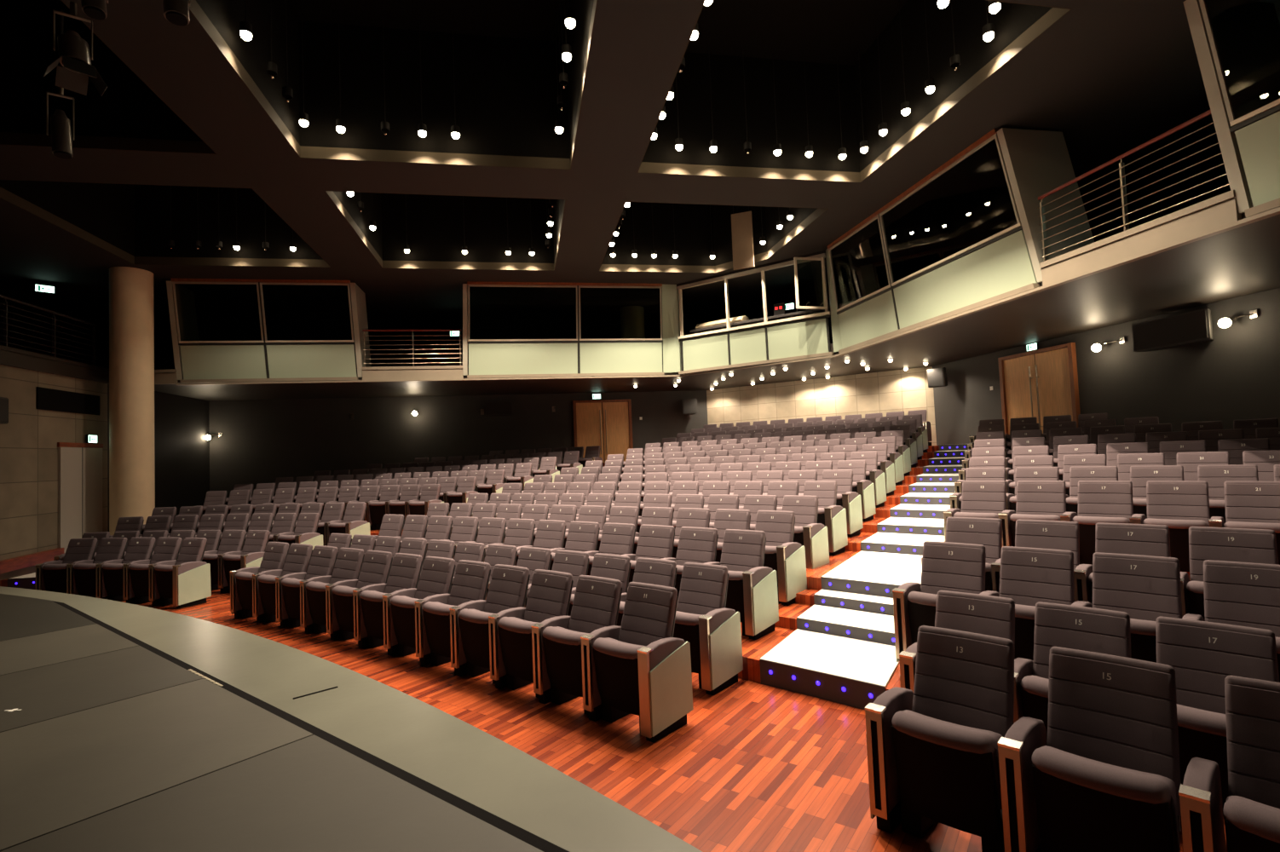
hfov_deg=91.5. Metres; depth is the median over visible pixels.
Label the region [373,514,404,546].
seat
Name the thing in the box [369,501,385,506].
seat cushion
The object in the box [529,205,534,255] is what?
ceiling lamp
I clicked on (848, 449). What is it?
seat
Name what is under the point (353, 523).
seat
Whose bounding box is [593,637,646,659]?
seat cushion
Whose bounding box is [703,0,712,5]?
ceiling lamp
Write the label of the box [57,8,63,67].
pipe
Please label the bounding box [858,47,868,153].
ceiling lamp
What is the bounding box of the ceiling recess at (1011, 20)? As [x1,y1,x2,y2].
[641,0,1052,172]
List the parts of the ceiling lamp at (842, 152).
hanger rod, lamp bulb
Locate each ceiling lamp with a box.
[194,186,201,249]
[215,187,222,249]
[233,190,240,250]
[239,0,252,40]
[262,207,268,250]
[265,0,276,79]
[282,0,292,102]
[289,229,296,251]
[299,5,308,126]
[335,13,345,132]
[346,191,353,196]
[357,192,363,212]
[369,192,375,230]
[380,17,389,135]
[403,201,409,253]
[417,20,426,137]
[450,23,459,138]
[461,196,467,254]
[505,197,510,255]
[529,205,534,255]
[545,199,550,247]
[546,204,552,237]
[547,204,553,217]
[547,204,553,225]
[548,199,555,207]
[554,17,563,133]
[557,0,565,109]
[559,0,568,88]
[561,0,571,62]
[564,0,575,28]
[609,237,614,246]
[610,236,615,257]
[613,227,618,236]
[616,219,622,228]
[620,210,625,219]
[624,201,629,207]
[632,203,636,257]
[651,126,657,139]
[651,210,656,258]
[659,105,665,119]
[667,85,674,100]
[672,203,677,258]
[674,74,682,150]
[678,57,685,72]
[690,23,698,40]
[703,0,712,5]
[708,45,717,152]
[709,204,714,259]
[742,47,751,154]
[760,211,765,244]
[772,50,781,155]
[776,207,782,229]
[786,207,792,219]
[803,52,812,157]
[836,57,846,160]
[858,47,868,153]
[876,24,887,136]
[899,0,910,115]
[923,0,934,93]
[937,0,949,8]
[950,0,960,70]
[982,0,994,41]
[988,0,1000,13]
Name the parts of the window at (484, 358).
frame, frosted panel, head rail, frosted panel, frame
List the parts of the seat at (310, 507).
backrest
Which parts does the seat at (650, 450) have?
backrest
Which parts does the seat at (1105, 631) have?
arm trim, armrest, backrest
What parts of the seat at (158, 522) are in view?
backrest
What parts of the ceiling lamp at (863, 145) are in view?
hanger rod, lamp bulb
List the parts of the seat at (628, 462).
backrest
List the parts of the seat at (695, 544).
backrest, armrest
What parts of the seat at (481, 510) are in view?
backrest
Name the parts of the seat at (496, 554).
backrest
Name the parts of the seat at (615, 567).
backrest, armrest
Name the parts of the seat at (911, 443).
backrest, arm trim, armrest, panel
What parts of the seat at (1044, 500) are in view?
arm trim, armrest, backrest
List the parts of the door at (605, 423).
handle, handle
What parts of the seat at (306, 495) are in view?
backrest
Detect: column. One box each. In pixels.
[109,266,155,535]
[619,305,645,340]
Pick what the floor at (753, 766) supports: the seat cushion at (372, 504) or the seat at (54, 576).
the seat at (54, 576)
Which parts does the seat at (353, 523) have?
arm trim, backrest, armrest, panel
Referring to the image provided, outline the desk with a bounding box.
[690,309,824,334]
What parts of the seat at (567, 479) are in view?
backrest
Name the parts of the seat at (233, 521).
backrest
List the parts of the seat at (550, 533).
backrest, armrest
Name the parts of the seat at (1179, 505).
arm trim, armrest, backrest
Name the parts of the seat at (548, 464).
backrest, armrest, panel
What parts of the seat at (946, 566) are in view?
panel, arm trim, armrest, backrest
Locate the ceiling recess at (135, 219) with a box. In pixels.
[0,179,322,259]
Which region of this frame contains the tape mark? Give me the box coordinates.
[3,709,20,712]
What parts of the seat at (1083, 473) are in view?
backrest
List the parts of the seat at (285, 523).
arm trim, backrest, armrest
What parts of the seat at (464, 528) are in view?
backrest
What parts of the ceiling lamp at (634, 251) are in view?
hanger rod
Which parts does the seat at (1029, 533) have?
arm trim, backrest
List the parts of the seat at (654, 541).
backrest, armrest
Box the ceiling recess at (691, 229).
[601,201,817,265]
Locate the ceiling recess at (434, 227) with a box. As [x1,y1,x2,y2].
[333,191,564,263]
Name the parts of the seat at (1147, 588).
armrest, backrest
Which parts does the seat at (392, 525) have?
backrest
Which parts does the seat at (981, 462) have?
arm trim, backrest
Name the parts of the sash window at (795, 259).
sash rail, sash rail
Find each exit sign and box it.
[34,281,54,294]
[86,434,97,443]
[449,313,459,336]
[592,393,600,399]
[784,289,795,310]
[1026,342,1038,351]
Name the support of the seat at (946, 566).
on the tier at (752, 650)
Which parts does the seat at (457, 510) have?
backrest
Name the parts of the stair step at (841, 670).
riser panel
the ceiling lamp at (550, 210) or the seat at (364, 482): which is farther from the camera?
the seat at (364, 482)
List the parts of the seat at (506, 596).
arm trim, backrest, armrest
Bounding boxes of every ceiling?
[0,0,1279,328]
[47,0,908,65]
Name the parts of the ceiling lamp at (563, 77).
hanger rod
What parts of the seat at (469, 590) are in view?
arm trim, backrest, armrest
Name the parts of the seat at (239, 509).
backrest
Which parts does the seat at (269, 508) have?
backrest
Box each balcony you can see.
[166,278,461,383]
[826,109,1229,353]
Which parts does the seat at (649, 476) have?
backrest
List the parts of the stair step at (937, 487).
riser panel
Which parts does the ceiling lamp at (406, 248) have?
hanger rod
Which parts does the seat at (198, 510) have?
backrest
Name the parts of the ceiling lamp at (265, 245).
hanger rod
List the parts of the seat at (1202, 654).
backrest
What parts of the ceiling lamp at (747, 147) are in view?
hanger rod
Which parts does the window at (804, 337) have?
frosted panel, frosted panel, head rail, sill rail, frosted panel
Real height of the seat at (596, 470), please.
0.938 m
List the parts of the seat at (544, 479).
backrest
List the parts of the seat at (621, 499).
backrest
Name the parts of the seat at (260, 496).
backrest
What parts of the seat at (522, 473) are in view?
backrest, arm trim, armrest, panel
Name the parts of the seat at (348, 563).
arm trim, armrest, backrest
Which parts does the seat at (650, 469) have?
backrest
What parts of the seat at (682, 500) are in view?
backrest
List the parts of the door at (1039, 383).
handle, handle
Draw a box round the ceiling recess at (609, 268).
[598,201,828,272]
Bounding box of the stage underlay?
[0,593,569,851]
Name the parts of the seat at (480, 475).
backrest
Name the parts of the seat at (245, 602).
arm trim, armrest, arm trim, armrest, backrest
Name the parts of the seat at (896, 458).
backrest, arm trim, armrest, panel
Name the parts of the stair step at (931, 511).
riser panel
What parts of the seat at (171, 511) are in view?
backrest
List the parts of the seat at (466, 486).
arm trim, backrest, armrest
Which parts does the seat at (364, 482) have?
backrest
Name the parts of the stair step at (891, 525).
riser panel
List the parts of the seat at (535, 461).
backrest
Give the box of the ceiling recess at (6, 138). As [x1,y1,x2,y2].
[0,0,217,154]
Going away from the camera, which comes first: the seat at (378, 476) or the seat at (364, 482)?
the seat at (364, 482)
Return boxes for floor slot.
[292,686,337,699]
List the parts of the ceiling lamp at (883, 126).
hanger rod, lamp bulb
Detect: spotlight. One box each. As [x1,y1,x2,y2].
[43,0,107,96]
[46,86,74,159]
[80,0,108,20]
[162,0,190,26]
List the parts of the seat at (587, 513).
backrest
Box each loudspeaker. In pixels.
[0,397,8,424]
[681,397,697,415]
[926,367,947,387]
[1131,307,1213,352]
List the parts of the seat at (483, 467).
backrest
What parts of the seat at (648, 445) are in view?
backrest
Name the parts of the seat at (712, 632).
backrest, arm trim, armrest, panel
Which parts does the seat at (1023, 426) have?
backrest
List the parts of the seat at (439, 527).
backrest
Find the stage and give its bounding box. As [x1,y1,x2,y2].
[0,586,702,851]
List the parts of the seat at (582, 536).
backrest, armrest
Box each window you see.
[462,281,663,378]
[676,250,835,374]
[793,257,826,309]
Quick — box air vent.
[35,386,100,415]
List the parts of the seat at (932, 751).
panel, arm trim, armrest, backrest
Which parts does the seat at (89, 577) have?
arm trim, backrest, armrest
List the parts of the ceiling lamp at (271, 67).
hanger rod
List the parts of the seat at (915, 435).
backrest, arm trim, armrest, panel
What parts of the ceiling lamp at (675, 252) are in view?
hanger rod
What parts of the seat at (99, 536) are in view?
arm trim, backrest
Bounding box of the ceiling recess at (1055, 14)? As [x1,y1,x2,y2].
[636,0,1072,182]
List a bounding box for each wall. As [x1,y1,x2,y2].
[0,293,109,369]
[0,364,209,580]
[154,327,832,369]
[208,390,708,497]
[706,366,936,445]
[932,288,1279,445]
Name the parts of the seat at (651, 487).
backrest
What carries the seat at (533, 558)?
on the floor at (753, 766)
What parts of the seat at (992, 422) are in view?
backrest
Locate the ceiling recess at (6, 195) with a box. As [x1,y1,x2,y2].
[0,179,331,267]
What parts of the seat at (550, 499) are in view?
backrest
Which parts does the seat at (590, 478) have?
backrest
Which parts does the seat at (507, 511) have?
backrest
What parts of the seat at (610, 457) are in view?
backrest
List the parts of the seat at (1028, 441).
backrest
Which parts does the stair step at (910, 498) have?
riser panel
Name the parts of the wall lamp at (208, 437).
bulb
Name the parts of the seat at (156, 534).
backrest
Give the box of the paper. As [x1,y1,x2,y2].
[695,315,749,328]
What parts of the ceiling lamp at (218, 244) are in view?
hanger rod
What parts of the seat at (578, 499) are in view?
backrest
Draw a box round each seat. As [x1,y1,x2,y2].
[35,538,98,594]
[53,531,110,560]
[73,537,127,599]
[92,530,140,559]
[102,537,155,604]
[109,516,144,537]
[122,530,168,559]
[128,537,182,606]
[139,515,172,537]
[140,507,177,534]
[150,530,196,559]
[154,537,211,609]
[167,514,198,537]
[168,506,202,533]
[195,513,224,537]
[196,505,228,532]
[196,530,221,553]
[201,530,246,593]
[217,513,249,550]
[221,504,253,532]
[223,530,270,593]
[226,490,250,516]
[229,541,289,622]
[242,513,273,549]
[246,503,276,531]
[250,489,273,518]
[257,543,313,628]
[267,513,297,542]
[270,503,299,530]
[273,488,295,518]
[277,513,323,549]
[281,545,338,634]
[294,487,317,519]
[294,502,322,531]
[305,547,364,640]
[315,480,339,501]
[316,502,345,546]
[317,486,338,520]
[327,533,351,552]
[328,502,370,539]
[332,550,392,648]
[336,479,358,501]
[337,486,359,520]
[350,534,375,554]
[357,479,379,501]
[357,485,380,530]
[360,553,423,656]
[369,484,400,530]
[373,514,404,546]
[374,472,392,486]
[374,536,401,565]
[378,478,398,500]
[389,484,420,527]
[390,556,455,666]
[394,472,411,484]
[398,478,418,500]
[398,514,428,552]
[398,537,427,571]
[409,484,443,515]
[413,472,430,484]
[418,477,438,500]
[419,539,455,580]
[422,559,490,676]
[423,515,452,561]
[424,502,449,538]
[432,471,449,484]
[438,477,457,513]
[443,465,460,477]
[447,476,478,512]
[448,493,488,517]
[449,503,472,539]
[449,516,478,559]
[449,541,484,593]
[450,470,467,491]
[458,564,530,689]
[461,465,478,476]
[469,470,486,492]
[472,503,496,541]
[476,517,506,562]
[477,469,505,501]
[479,464,495,484]
[484,543,517,600]
[487,483,522,503]
[489,493,511,518]
[496,503,522,543]
[497,463,513,483]
[497,569,573,704]
[503,518,535,565]
[506,458,522,476]
[506,462,533,490]
[511,483,544,503]
[512,493,534,518]
[516,519,566,564]
[516,547,552,607]
[521,474,552,493]
[521,493,559,518]
[522,504,548,546]
[523,457,539,477]
[527,549,589,616]
[532,456,559,482]
[533,482,567,504]
[533,504,576,542]
[541,575,622,721]
[543,474,573,493]
[547,493,585,519]
[549,521,599,570]
[556,450,582,474]
[558,482,591,504]
[560,467,578,482]
[563,505,606,548]
[566,473,595,493]
[567,553,631,616]
[575,493,612,521]
[581,467,599,482]
[583,482,616,505]
[585,460,602,473]
[587,522,635,576]
[590,473,618,493]
[592,582,693,743]
[596,506,639,551]
[601,454,623,470]
[601,466,621,483]
[604,460,622,475]
[605,493,641,523]
[611,481,643,507]
[614,472,644,501]
[616,465,644,490]
[616,557,678,626]
[619,459,644,482]
[621,453,644,473]
[622,448,643,467]
[628,524,675,586]
[632,507,673,554]
[636,494,671,532]
[639,481,669,516]
[640,472,668,501]
[641,465,666,490]
[642,458,665,482]
[643,443,660,461]
[643,447,662,467]
[643,452,663,473]
[662,442,679,453]
[663,446,681,463]
[664,451,684,469]
[666,457,687,477]
[668,464,691,485]
[668,472,694,496]
[670,481,699,512]
[672,494,704,531]
[672,507,710,558]
[673,562,743,695]
[674,526,720,600]
[679,436,694,446]
[681,440,697,451]
[684,445,702,457]
[686,450,706,464]
[690,456,710,472]
[693,463,716,481]
[697,435,713,445]
[697,471,722,494]
[700,439,717,450]
[702,481,730,508]
[704,444,722,456]
[707,494,739,528]
[709,449,728,463]
[713,508,750,562]
[714,455,735,472]
[715,434,732,444]
[719,462,743,481]
[720,438,738,449]
[720,529,778,639]
[725,443,744,455]
[726,471,752,495]
[732,449,752,463]
[733,481,763,509]
[734,433,751,443]
[738,455,761,471]
[740,438,758,449]
[743,495,777,530]
[746,462,771,481]
[747,428,763,438]
[747,442,766,455]
[754,432,771,443]
[755,448,776,462]
[755,470,784,495]
[755,510,807,605]
[761,437,780,448]
[764,454,787,470]
[766,427,783,437]
[766,480,799,510]
[770,441,790,454]
[774,431,792,441]
[775,461,801,480]
[779,446,801,461]
[781,495,829,569]
[783,435,802,447]
[785,426,803,436]
[788,470,817,495]
[791,453,816,470]
[794,440,814,453]
[795,430,813,440]
[803,480,847,555]
[805,461,832,480]
[806,425,824,434]
[806,434,826,446]
[806,445,829,461]
[817,428,836,439]
[818,438,841,452]
[820,452,846,469]
[822,469,863,537]
[827,423,846,433]
[830,432,851,444]
[833,444,857,460]
[836,418,853,427]
[837,460,876,521]
[840,427,859,438]
[844,438,867,451]
[849,421,868,432]
[850,450,886,507]
[854,432,876,443]
[857,417,876,426]
[862,443,895,495]
[864,426,884,437]
[864,625,1014,851]
[871,420,892,431]
[871,436,904,485]
[879,415,898,425]
[881,430,910,476]
[888,424,917,467]
[892,541,985,662]
[895,419,922,459]
[899,590,1014,691]
[902,414,928,452]
[921,517,1002,591]
[943,480,1006,541]
[949,467,1005,510]
[954,456,1005,493]
[958,447,1005,479]
[962,438,1004,468]
[964,431,1004,458]
[967,425,1004,449]
[968,419,1003,442]
[979,546,1074,660]
[991,519,1079,593]
[997,480,1066,547]
[997,646,1181,851]
[1004,416,1037,442]
[1004,422,1039,449]
[1005,429,1042,458]
[1005,437,1045,469]
[1005,445,1049,480]
[1005,455,1053,495]
[1005,467,1059,511]
[1013,601,1131,740]
[1042,415,1071,438]
[1045,420,1076,446]
[1049,427,1082,455]
[1053,435,1089,467]
[1057,443,1096,480]
[1059,454,1106,495]
[1060,480,1133,565]
[1066,466,1118,513]
[1071,552,1181,663]
[1073,522,1170,604]
[1078,412,1108,435]
[1083,419,1116,443]
[1089,425,1125,454]
[1097,432,1135,455]
[1106,442,1149,467]
[1117,453,1164,480]
[1124,416,1158,433]
[1129,480,1210,571]
[1130,465,1184,518]
[1134,423,1172,442]
[1145,431,1187,453]
[1155,616,1279,828]
[1159,440,1206,465]
[1176,451,1229,480]
[1178,675,1279,851]
[1180,526,1278,621]
[1181,420,1222,440]
[1181,559,1279,682]
[1197,464,1258,523]
[1198,428,1244,451]
[1208,481,1279,565]
[1217,438,1270,464]
[1233,418,1278,438]
[1242,449,1279,481]
[1255,426,1279,450]
[1273,464,1279,481]
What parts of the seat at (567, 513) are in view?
backrest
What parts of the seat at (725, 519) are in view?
backrest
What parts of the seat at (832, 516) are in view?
backrest, arm trim, armrest, panel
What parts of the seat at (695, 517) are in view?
backrest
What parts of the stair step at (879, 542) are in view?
riser panel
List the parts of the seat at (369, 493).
arm trim, backrest, armrest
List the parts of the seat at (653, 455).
backrest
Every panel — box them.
[0,623,138,675]
[0,645,202,732]
[0,678,312,850]
[0,734,543,851]
[731,205,754,270]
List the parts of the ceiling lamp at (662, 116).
lamp bulb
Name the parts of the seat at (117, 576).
arm trim, backrest, armrest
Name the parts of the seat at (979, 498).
arm trim, armrest, backrest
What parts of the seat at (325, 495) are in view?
backrest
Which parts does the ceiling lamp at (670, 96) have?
lamp bulb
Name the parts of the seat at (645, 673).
arm trim, backrest, armrest, panel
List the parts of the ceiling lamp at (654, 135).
lamp bulb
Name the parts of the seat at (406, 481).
backrest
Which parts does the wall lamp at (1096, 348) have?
bulb, arm, plate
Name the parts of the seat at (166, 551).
arm trim, backrest, armrest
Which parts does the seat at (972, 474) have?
arm trim, armrest, backrest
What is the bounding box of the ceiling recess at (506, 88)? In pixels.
[196,0,593,158]
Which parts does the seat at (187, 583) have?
arm trim, backrest, armrest, panel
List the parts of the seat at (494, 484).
arm trim, backrest, panel, armrest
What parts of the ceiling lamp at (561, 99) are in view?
hanger rod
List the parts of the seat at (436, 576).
arm trim, backrest, armrest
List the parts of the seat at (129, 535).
backrest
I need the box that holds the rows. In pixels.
[197,409,932,515]
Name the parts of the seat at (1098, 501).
arm trim, armrest, backrest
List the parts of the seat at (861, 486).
backrest, arm trim, armrest, panel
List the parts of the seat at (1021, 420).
backrest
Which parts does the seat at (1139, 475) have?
backrest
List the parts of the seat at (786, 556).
backrest, arm trim, armrest, panel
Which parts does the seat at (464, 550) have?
backrest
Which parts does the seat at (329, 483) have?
backrest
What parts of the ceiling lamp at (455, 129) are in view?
hanger rod, lamp bulb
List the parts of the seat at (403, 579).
arm trim, armrest, backrest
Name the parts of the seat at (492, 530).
arm trim, backrest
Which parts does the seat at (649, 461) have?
backrest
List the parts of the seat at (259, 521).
backrest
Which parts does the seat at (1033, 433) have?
backrest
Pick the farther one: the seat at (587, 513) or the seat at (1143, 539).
the seat at (587, 513)
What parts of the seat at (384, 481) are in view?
backrest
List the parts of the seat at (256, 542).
arm trim, panel, armrest, backrest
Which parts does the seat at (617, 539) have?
backrest, armrest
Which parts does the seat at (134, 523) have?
backrest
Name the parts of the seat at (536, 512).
backrest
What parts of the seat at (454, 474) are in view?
backrest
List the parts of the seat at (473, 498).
backrest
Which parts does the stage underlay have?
vinyl floor strip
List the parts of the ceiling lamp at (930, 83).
hanger rod, lamp bulb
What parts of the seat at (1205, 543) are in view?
arm trim, armrest, backrest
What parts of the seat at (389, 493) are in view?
arm trim, backrest, armrest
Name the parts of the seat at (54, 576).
arm trim, armrest, arm trim, backrest, armrest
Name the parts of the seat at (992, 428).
arm trim, backrest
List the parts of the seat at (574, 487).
backrest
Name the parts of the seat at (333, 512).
arm trim, backrest, armrest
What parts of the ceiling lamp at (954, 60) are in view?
hanger rod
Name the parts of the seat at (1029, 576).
armrest, backrest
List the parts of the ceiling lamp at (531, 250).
hanger rod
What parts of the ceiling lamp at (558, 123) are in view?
hanger rod, lamp bulb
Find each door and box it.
[57,442,103,553]
[572,399,633,462]
[997,342,1080,434]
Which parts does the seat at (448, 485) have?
arm trim, backrest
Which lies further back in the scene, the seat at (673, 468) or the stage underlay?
the seat at (673, 468)
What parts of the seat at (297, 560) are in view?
arm trim, armrest, backrest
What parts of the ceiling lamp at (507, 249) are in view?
hanger rod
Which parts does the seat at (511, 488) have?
backrest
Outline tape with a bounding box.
[187,668,223,686]
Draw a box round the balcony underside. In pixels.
[154,190,1279,401]
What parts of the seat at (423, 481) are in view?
backrest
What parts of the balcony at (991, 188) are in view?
glass pane, frame, frosted panel, head rail, glass pane, frame, frosted panel, post, post, handrail, rail, rail, rail, rail, rail, railing, rail, rail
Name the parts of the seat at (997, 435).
arm trim, backrest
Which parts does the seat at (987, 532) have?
backrest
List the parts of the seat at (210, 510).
backrest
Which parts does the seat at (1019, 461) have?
armrest, backrest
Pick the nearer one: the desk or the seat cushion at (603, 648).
the seat cushion at (603, 648)
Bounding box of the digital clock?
[773,302,785,316]
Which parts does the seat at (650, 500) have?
backrest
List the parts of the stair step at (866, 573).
riser panel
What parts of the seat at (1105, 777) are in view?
arm trim, armrest, backrest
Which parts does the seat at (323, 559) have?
arm trim, armrest, backrest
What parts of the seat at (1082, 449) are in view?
backrest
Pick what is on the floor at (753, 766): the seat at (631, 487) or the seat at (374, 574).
the seat at (374, 574)
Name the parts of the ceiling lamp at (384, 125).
hanger rod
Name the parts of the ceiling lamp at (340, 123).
hanger rod, lamp bulb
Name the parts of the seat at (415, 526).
backrest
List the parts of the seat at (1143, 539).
arm trim, armrest, backrest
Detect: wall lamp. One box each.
[204,432,222,440]
[412,409,417,415]
[1091,336,1125,351]
[1217,309,1258,328]
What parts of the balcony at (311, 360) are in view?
frame, frosted panel, head rail, frame, frosted panel, post, rail, rail, handrail, railing, rail, rail, post, rail, rail, post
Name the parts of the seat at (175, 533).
backrest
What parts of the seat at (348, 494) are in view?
backrest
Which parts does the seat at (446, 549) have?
backrest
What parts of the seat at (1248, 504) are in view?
arm trim, armrest, backrest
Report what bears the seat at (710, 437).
on the tier at (918, 469)
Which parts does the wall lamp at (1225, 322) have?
bulb, arm, plate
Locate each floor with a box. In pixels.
[0,547,64,574]
[31,588,1228,851]
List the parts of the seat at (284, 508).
backrest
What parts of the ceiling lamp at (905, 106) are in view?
hanger rod, lamp bulb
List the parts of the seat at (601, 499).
backrest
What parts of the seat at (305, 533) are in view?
arm trim, backrest, armrest, panel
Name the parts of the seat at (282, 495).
backrest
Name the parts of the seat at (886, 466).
backrest, arm trim, armrest, panel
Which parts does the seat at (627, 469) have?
backrest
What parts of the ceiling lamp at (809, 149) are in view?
hanger rod, lamp bulb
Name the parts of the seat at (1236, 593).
armrest, backrest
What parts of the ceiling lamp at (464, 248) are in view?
hanger rod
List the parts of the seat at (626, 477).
backrest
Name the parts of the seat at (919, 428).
backrest, arm trim, panel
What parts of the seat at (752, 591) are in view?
backrest, arm trim, armrest, panel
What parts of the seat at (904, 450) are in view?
backrest, arm trim, armrest, panel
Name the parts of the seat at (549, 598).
arm trim, backrest, armrest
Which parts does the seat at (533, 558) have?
armrest, backrest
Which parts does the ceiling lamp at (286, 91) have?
hanger rod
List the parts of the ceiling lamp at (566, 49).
hanger rod, lamp bulb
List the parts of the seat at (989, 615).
arm trim, armrest, backrest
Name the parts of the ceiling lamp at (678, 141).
hanger rod, lamp bulb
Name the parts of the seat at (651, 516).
backrest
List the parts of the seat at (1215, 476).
backrest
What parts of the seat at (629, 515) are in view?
backrest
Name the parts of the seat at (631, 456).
backrest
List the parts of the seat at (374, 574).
arm trim, armrest, backrest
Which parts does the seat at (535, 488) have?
backrest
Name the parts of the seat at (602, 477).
backrest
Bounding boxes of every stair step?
[7,572,35,589]
[759,628,899,709]
[796,605,895,645]
[813,589,893,616]
[820,551,922,598]
[860,532,944,555]
[876,517,944,536]
[889,504,950,518]
[899,492,952,505]
[908,482,955,493]
[916,473,958,482]
[922,465,962,473]
[928,456,965,465]
[934,449,967,457]
[938,443,967,450]
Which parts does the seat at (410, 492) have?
arm trim, backrest, armrest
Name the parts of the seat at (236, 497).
backrest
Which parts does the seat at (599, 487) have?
backrest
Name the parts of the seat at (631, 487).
backrest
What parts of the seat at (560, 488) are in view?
backrest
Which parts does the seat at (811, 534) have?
backrest, arm trim, armrest, panel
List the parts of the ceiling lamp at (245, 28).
lamp bulb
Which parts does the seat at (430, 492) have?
arm trim, backrest, armrest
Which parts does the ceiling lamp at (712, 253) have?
hanger rod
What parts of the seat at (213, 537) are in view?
armrest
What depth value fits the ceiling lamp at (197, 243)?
13.08 m
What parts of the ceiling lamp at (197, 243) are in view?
hanger rod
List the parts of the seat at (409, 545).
backrest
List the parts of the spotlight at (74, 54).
barn door, barn door, barn door, barn door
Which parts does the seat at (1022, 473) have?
armrest, backrest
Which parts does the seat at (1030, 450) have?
armrest, backrest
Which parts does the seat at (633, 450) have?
backrest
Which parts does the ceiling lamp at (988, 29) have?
hanger rod, lamp bulb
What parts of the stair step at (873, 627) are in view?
riser panel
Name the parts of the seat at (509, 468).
backrest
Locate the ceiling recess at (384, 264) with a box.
[324,190,566,270]
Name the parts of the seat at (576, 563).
backrest, armrest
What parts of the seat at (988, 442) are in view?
arm trim, backrest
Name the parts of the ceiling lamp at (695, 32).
lamp bulb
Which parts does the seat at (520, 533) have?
backrest, armrest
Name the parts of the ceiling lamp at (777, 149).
hanger rod, lamp bulb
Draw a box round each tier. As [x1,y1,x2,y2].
[0,571,900,691]
[370,529,859,562]
[602,451,934,467]
[774,603,812,629]
[795,588,819,605]
[806,560,842,590]
[845,532,1189,576]
[860,517,887,533]
[873,504,898,518]
[884,493,906,505]
[893,483,914,493]
[902,474,918,483]
[909,466,924,474]
[916,458,929,466]
[927,445,939,451]
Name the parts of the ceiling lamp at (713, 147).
hanger rod, lamp bulb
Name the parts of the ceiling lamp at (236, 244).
hanger rod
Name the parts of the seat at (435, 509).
backrest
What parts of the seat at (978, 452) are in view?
arm trim, backrest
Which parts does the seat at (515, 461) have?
backrest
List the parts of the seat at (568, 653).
arm trim, backrest, armrest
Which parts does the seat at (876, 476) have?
backrest, arm trim, armrest, panel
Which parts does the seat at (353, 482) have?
backrest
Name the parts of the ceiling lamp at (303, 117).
hanger rod, lamp bulb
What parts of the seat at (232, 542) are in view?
arm trim, backrest, armrest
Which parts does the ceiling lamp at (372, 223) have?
lamp bulb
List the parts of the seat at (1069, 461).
backrest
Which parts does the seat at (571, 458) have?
backrest, armrest, panel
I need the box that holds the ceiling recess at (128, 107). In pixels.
[0,0,203,141]
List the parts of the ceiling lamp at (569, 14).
lamp bulb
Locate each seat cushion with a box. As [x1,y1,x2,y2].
[42,563,68,570]
[73,563,96,569]
[102,563,124,569]
[129,563,149,570]
[154,564,174,570]
[202,553,219,559]
[223,554,242,560]
[235,571,253,580]
[257,574,278,583]
[277,535,295,540]
[281,577,302,587]
[305,581,329,591]
[317,522,324,527]
[328,522,345,527]
[332,585,357,596]
[360,590,388,601]
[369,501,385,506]
[389,501,404,505]
[390,595,421,608]
[409,501,424,505]
[422,601,457,615]
[447,492,461,496]
[458,608,496,623]
[478,484,492,488]
[498,616,539,634]
[507,477,520,480]
[532,470,546,473]
[542,626,589,645]
[550,553,555,560]
[557,463,570,467]
[570,593,574,604]
[588,556,593,564]
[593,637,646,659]
[618,601,624,613]
[629,560,636,569]
[634,536,639,543]
[673,539,679,547]
[674,611,701,625]
[676,565,683,574]
[709,522,714,528]
[716,541,722,550]
[727,570,743,580]
[749,524,755,530]
[764,545,777,553]
[794,526,803,533]
[817,507,824,513]
[836,494,841,499]
[852,482,857,487]
[891,709,1003,810]
[907,591,937,606]
[953,512,998,518]
[985,563,991,578]
[1008,469,1014,474]
[1009,482,1014,488]
[1009,496,1016,502]
[1009,513,1060,521]
[1014,604,1035,619]
[1020,675,1049,697]
[1031,745,1180,851]
[1053,458,1057,463]
[1059,469,1063,474]
[1065,482,1069,488]
[1066,497,1078,504]
[1072,515,1130,524]
[1088,572,1092,582]
[1130,618,1156,635]
[1132,498,1147,506]
[1142,518,1209,529]
[1176,703,1226,737]
[1186,581,1204,613]
[1209,500,1225,508]
[1222,795,1279,851]
[1223,521,1279,532]
[1275,637,1279,653]
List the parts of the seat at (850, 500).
backrest, arm trim, armrest, panel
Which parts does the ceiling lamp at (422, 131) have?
hanger rod, lamp bulb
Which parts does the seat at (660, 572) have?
backrest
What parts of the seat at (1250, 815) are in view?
arm trim, armrest, backrest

